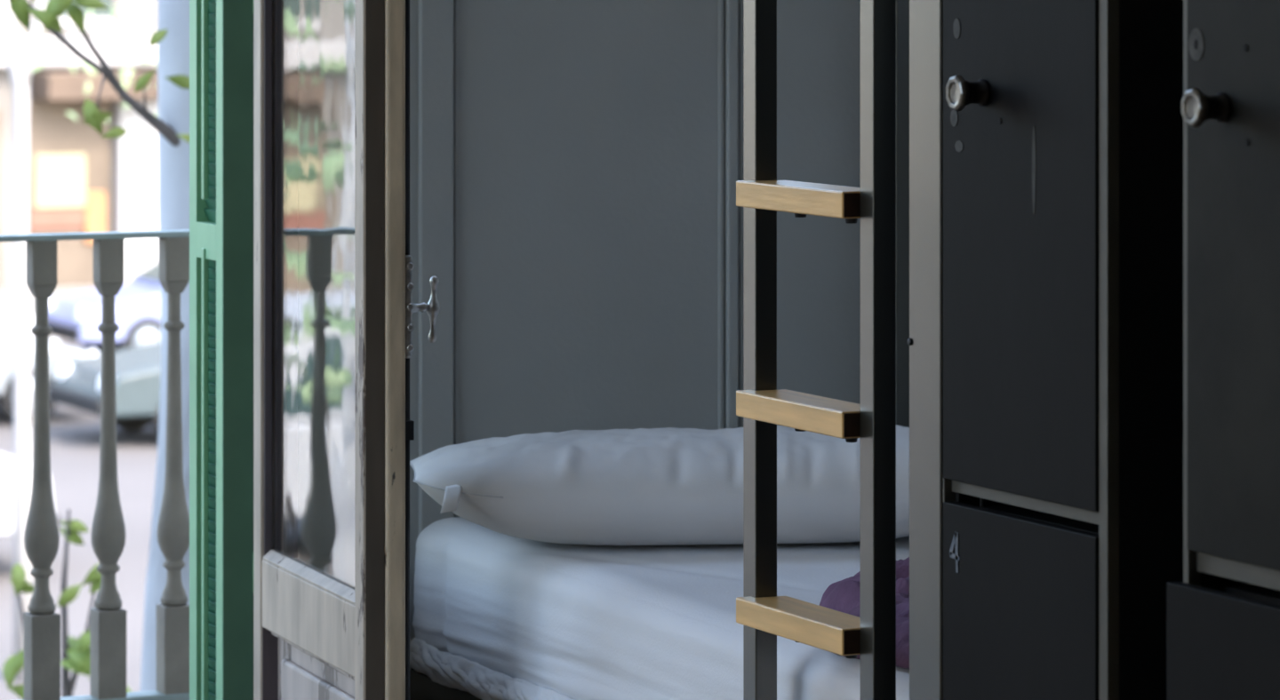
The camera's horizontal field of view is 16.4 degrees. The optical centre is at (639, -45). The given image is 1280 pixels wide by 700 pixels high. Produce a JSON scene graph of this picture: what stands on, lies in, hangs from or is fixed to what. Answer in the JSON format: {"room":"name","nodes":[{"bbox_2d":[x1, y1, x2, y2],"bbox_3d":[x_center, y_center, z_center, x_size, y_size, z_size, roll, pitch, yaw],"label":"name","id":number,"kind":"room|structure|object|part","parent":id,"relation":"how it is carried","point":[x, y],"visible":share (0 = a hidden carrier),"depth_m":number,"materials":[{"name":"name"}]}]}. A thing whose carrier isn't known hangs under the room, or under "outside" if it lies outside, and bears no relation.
{"room":"dormitory","nodes":[
{"label":"dormitory","id":0,"kind":"room"},
{"bbox_2d":[0,286,95,340],"bbox_3d":[-10.640,4.830,58.956,150.000,0.140,7.000,0,0,-25],"label":"pavement","id":1,"kind":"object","parent":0,"point":[6,295],"depth_m":62.06,"materials":[{"name":"concrete"}]},
{"bbox_2d":[0,0,159,288],"bbox_3d":[-19.529,0.600,61.522,76.000,8.600,6.900,0,0,-25],"label":"building","id":2,"kind":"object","parent":1,"relation":"on","point":[80,181],"visible":0.11,"depth_m":63.89,"materials":[{"name":"white paint"}]},
{"bbox_3d":[-8.376,3.780,63.781,0.850,0.280,0.070,0,0,-25],"label":"counter panel","id":3,"kind":"part","parent":2,"relation":"part of","materials":[{"name":"orange"}]},
{"bbox_3d":[-8.326,3.235,63.792,0.750,0.770,0.090,0,0,-25],"label":"sign panel","id":4,"kind":"part","parent":2,"relation":"part of","materials":[{"name":"white"}]},
{"bbox_3d":[-8.089,0.960,63.935,1.300,0.120,0.090,0,0,-25],"label":"sill","id":5,"kind":"part","parent":2,"relation":"part of","materials":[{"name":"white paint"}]},
{"bbox_3d":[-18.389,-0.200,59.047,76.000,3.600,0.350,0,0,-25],"label":"cornice","id":6,"kind":"part","parent":2,"relation":"part of","materials":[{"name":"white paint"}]},
{"bbox_3d":[-7.850,3.775,64.012,0.300,0.750,0.090,0,0,-25],"label":"door panel","id":7,"kind":"part","parent":2,"relation":"part of","materials":[{"name":"yellow"}]},
{"bbox_2d":[0,340,158,699],"bbox_3d":[-3.643,5.000,43.765,150.000,0.200,67.450,0,0,-25],"label":"road","id":8,"kind":"structure","parent":0,"point":[75,435],"depth_m":38.98,"materials":[{"name":"grey asphalt"}]},
{"bbox_2d":[0,307,35,338],"bbox_3d":[-9.254,4.175,51.667,4.260,1.450,1.810,0,0,-25],"label":"car","id":9,"kind":"object","parent":8,"relation":"on","point":[6,316],"visible":0.23,"depth_m":51.59,"materials":[{"name":"white paint"}]},
{"bbox_2d":[0,453,60,536],"bbox_3d":[-7.257,3.875,34.751,5.087,2.050,2.010,0,0,-25],"label":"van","id":10,"kind":"object","parent":8,"relation":"on","point":[6,462],"visible":0.19,"depth_m":34.74,"materials":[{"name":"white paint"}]},
{"bbox_2d":[0,333,98,424],"bbox_3d":[-7.851,4.175,46.589,4.260,1.450,1.810,0,0,-25],"label":"car","id":11,"kind":"object","parent":8,"relation":"on","point":[58,353],"visible":0.48,"depth_m":46.30,"materials":[{"name":"silver metal"}]},
{"bbox_2d":[2,509,131,699],"bbox_3d":[-1.688,3.260,13.105,0.812,3.281,0.665,0,0,-25],"label":"young tree","id":12,"kind":"object","parent":8,"relation":"on","point":[76,653],"visible":0.65,"depth_m":13.00,"materials":[{"name":"green plant"}]},
{"bbox_2d":[0,0,158,682],"bbox_3d":[-4.036,1.253,30.098,2.787,7.295,1.691,0,0,-25],"label":"forked tree","id":13,"kind":"object","parent":8,"relation":"on","point":[20,66],"visible":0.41,"depth_m":29.96,"materials":[{"name":"yellow green leaf"},{"name":"dark twig bark"}]},
{"bbox_2d":[33,262,160,354],"bbox_3d":[-5.080,4.175,54.030,4.260,1.450,1.810,0,0,-25],"label":"car","id":14,"kind":"object","parent":8,"relation":"on","point":[76,317],"visible":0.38,"depth_m":52.74,"materials":[{"name":"purple paint"}]},
{"bbox_2d":[8,0,189,691],"bbox_3d":[-2.053,0.701,11.701,2.299,8.410,1.246,0,0,-25],"label":"plane tree","id":15,"kind":"object","parent":8,"relation":"on","point":[172,36],"visible":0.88,"depth_m":11.89,"materials":[{"name":"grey plant"}]},
{"bbox_2d":[48,341,160,436],"bbox_3d":[-3.784,4.175,45.599,4.260,1.450,1.810,0,0,-25],"label":"car","id":16,"kind":"object","parent":8,"relation":"on","point":[76,385],"visible":0.27,"depth_m":44.51,"materials":[{"name":"grey paint"}]},
{"bbox_2d":[297,0,860,642],"bbox_3d":[-1.828,-0.450,7.041,5.170,3.900,0.080,0,0,-25],"label":"wall","id":17,"kind":"structure","parent":0,"point":[588,130],"depth_m":7.80,"materials":[{"name":"grey paint"}]},
{"bbox_2d":[253,0,439,699],"bbox_3d":[-0.507,0.090,7.264,0.137,2.780,0.680,0,0,-25],"label":"balcony door","id":18,"kind":"structure","parent":17,"relation":"in","point":[318,636],"depth_m":6.97,"materials":[{"name":"white paint"}]},
{"bbox_3d":[-0.515,1.080,7.265,0.061,0.116,0.575,0,0,-20],"label":"rail","id":19,"kind":"part","parent":18,"relation":"part of","materials":[{"name":"white paint"}]},
{"bbox_3d":[-0.534,1.014,7.254,0.018,0.016,0.567,0,0,-20],"label":"glazing sill","id":20,"kind":"part","parent":18,"relation":"part of","materials":[{"name":"white paint"}]},
{"bbox_3d":[-0.522,1.254,7.262,0.014,0.232,0.575,0,0,-20],"label":"moulding","id":21,"kind":"part","parent":18,"relation":"part of","materials":[{"name":"paint"}]},
{"bbox_3d":[-0.509,1.255,7.264,0.016,0.250,0.586,0,0,-20],"label":"panel","id":22,"kind":"part","parent":18,"relation":"part of","materials":[{"name":"paint"}]},
{"bbox_3d":[-0.366,0.100,6.978,0.015,2.700,0.030,0,0,-20],"label":"bolt rod","id":23,"kind":"part","parent":18,"relation":"part of","materials":[{"name":"metal"}]},
{"bbox_3d":[-0.348,0.555,7.002,0.042,0.030,0.030,0,0,-25],"label":"handle stem","id":24,"kind":"part","parent":18,"relation":"part of","materials":[{"name":"silver metal"}]},
{"bbox_2d":[418,0,738,535],"bbox_3d":[-0.103,0.705,7.785,0.610,1.390,0.013,0,0,-25],"label":"trim","id":25,"kind":"structure","parent":17,"relation":"attached to","point":[436,17],"depth_m":7.67,"materials":[{"name":"grey paint"}]},
{"bbox_2d":[454,0,743,517],"bbox_3d":[-0.069,0.685,7.804,0.554,1.310,0.007,0,0,-25],"label":"trim","id":26,"kind":"structure","parent":17,"relation":"attached to","point":[720,2],"depth_m":7.90,"materials":[{"name":"grey paint"}]},
{"bbox_3d":[-0.098,1.560,3.285,5.370,0.120,9.050,0,0,-25],"label":"floor","id":27,"kind":"structure","parent":0,"visible":0},
{"bbox_2d":[409,0,943,699],"bbox_3d":[0.432,0.475,6.874,1.063,2.050,2.074,0,0,-25],"label":"bunk bed","id":28,"kind":"object","parent":27,"relation":"on","point":[919,23],"visible":0.4,"depth_m":5.76,"materials":[{"name":"black metal"}]},
{"bbox_3d":[0.018,1.246,6.716,0.039,0.059,1.985,0,0,-25],"label":"rail","id":29,"kind":"part","parent":28,"relation":"part of","materials":[{"name":"black metal"}]},
{"bbox_2d":[409,517,909,699],"bbox_3d":[0.423,1.086,6.911,1.012,0.263,1.923,0,0,-25],"label":"mattress","id":30,"kind":"object","parent":28,"relation":"on","point":[497,616],"visible":0.47,"depth_m":6.99,"materials":[{"name":"white fabric"}]},
{"bbox_2d":[409,425,909,545],"bbox_3d":[0.124,0.866,7.313,1.001,0.179,0.414,0,0,-5],"label":"pillow","id":31,"kind":"object","parent":30,"relation":"on","point":[668,485],"visible":0.62,"depth_m":7.13,"materials":[{"name":"fabric"}]},
{"bbox_2d":[819,557,909,669],"bbox_3d":[0.482,0.934,6.517,0.467,0.079,0.989,0,0,17],"label":"blanket","id":32,"kind":"object","parent":30,"relation":"on","point":[844,596],"visible":0.09,"depth_m":6.45,"materials":[{"name":"purple fabric"}]},
{"bbox_3d":[0.471,0.475,8.001,0.050,2.050,0.050,0,0,-25],"label":"post","id":33,"kind":"part","parent":28,"relation":"part of","materials":[{"name":"black metal"}]},
{"bbox_3d":[0.391,0.475,5.761,0.050,2.050,0.087,0,0,-25],"label":"post","id":34,"kind":"part","parent":28,"relation":"part of","materials":[{"name":"black metal"}]},
{"bbox_2d":[736,0,895,699],"bbox_3d":[0.236,0.500,6.044,0.072,2.000,0.392,0,0,-25],"label":"ladder","id":35,"kind":"object","parent":27,"relation":"on","point":[764,615],"visible":1,"depth_m":5.98,"materials":[{"name":"black metal"}]},
{"bbox_3d":[0.168,0.500,6.207,0.034,2.000,0.040,0,0,-25],"label":"rail","id":36,"kind":"part","parent":35,"relation":"part of","materials":[{"name":"black metal"}]},
{"bbox_3d":[0.315,0.500,5.887,0.034,2.000,0.040,0,0,-25],"label":"rail","id":37,"kind":"part","parent":35,"relation":"part of","materials":[{"name":"black metal"}]},
{"bbox_2d":[943,0,1183,699],"bbox_3d":[0.671,0.575,5.611,0.526,1.850,0.412,0,0,-25],"label":"locker","id":38,"kind":"object","parent":27,"relation":"on","point":[1063,119],"visible":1,"depth_m":5.44,"materials":[{"name":"metal"}]},
{"bbox_3d":[0.404,0.093,5.667,0.001,0.026,0.018,0,0,-25],"label":"keyhole plate","id":39,"kind":"part","parent":38,"relation":"part of","materials":[{"name":"grey metal"}]},
{"bbox_3d":[0.418,0.173,5.597,0.033,0.034,0.035,0,0,-25],"label":"knob","id":40,"kind":"part","parent":38,"relation":"part of","materials":[{"name":"metal"}]},
{"bbox_3d":[0.477,1.081,5.531,0.018,0.759,0.384,0,0,-25],"label":"door","id":41,"kind":"part","parent":38,"relation":"part of","materials":[{"name":"black metal"}]},
{"bbox_3d":[0.477,0.188,5.531,0.018,0.966,0.384,0,0,-25],"label":"door","id":42,"kind":"part","parent":38,"relation":"part of","materials":[{"name":"black metal"}]},
{"bbox_2d":[1166,0,1279,699],"bbox_3d":[0.921,0.575,5.070,0.526,1.850,0.439,0,0,-25],"label":"locker","id":43,"kind":"object","parent":27,"relation":"on","point":[1223,619],"visible":1,"depth_m":5.07,"materials":[{"name":"metal"}]},
{"bbox_3d":[0.732,0.575,4.983,0.017,1.850,0.439,0,0,-25],"label":"frame","id":44,"kind":"part","parent":43,"relation":"part of","materials":[{"name":"grey metal"}]},
{"bbox_3d":[0.644,0.103,5.145,0.001,0.038,0.032,0,0,-25],"label":"keyhole plate","id":45,"kind":"part","parent":43,"relation":"part of","materials":[{"name":"grey metal"}]},
{"bbox_3d":[0.653,0.174,5.088,0.033,0.034,0.035,0,0,-25],"label":"knob","id":46,"kind":"part","parent":43,"relation":"part of","materials":[{"name":"metal"}]},
{"bbox_3d":[0.708,1.095,4.983,0.018,0.731,0.417,0,0,-25],"label":"door","id":47,"kind":"part","parent":43,"relation":"part of","materials":[{"name":"black metal"}]},
{"bbox_3d":[0.728,0.198,4.986,0.018,0.986,0.404,0,0,-25],"label":"door","id":48,"kind":"part","parent":43,"relation":"part of","materials":[{"name":"black metal"}]},
{"bbox_3d":[-1.320,1.580,8.183,3.050,0.160,0.870,0,0,-25],"label":"floor","id":49,"kind":"structure","parent":0,"visible":0},
{"bbox_2d":[0,229,189,699],"bbox_3d":[-1.451,1.020,8.470,2.950,0.960,0.068,0,0,-25],"label":"balcony railing","id":50,"kind":"object","parent":49,"relation":"on","point":[42,625],"visible":0.29,"depth_m":8.64,"materials":[{"name":"grey paint"}]},
{"bbox_3d":[-1.451,0.545,8.470,2.950,0.011,0.056,0,0,-25],"label":"handrail","id":51,"kind":"part","parent":50,"relation":"part of","materials":[{"name":"grey metal"}]},
{"bbox_3d":[-1.451,1.461,8.470,2.950,0.034,0.060,0,0,-25],"label":"rail","id":52,"kind":"part","parent":50,"relation":"part of","materials":[{"name":"grey metal"}]},
{"bbox_3d":[-2.177,-1.550,7.117,22.000,12.900,0.350,0,0,-25],"label":"wall","id":53,"kind":"structure","parent":0,"visible":0},
{"bbox_2d":[189,0,253,699],"bbox_3d":[-0.726,0.075,7.740,0.070,2.810,0.182,0,0,-25],"label":"shutter","id":54,"kind":"object","parent":53,"relation":"attached to","point":[220,31],"visible":0.99,"depth_m":7.67,"materials":[{"name":"green paint"}]},
{"bbox_3d":[-0.757,0.022,7.737,0.010,0.805,0.012,0,0,-25],"label":"tilt rod","id":55,"kind":"part","parent":54,"relation":"part of","materials":[{"name":"green paint"}]},
{"bbox_3d":[-0.757,0.905,7.737,0.010,0.790,0.012,0,0,-25],"label":"tilt rod","id":56,"kind":"part","parent":54,"relation":"part of","materials":[{"name":"green paint"}]},
{"bbox_3d":[-0.743,0.075,7.736,0.028,2.810,0.175,0,0,-25],"label":"shutter frame","id":57,"kind":"part","parent":54,"relation":"part of","materials":[{"name":"green paint"}]}
]}

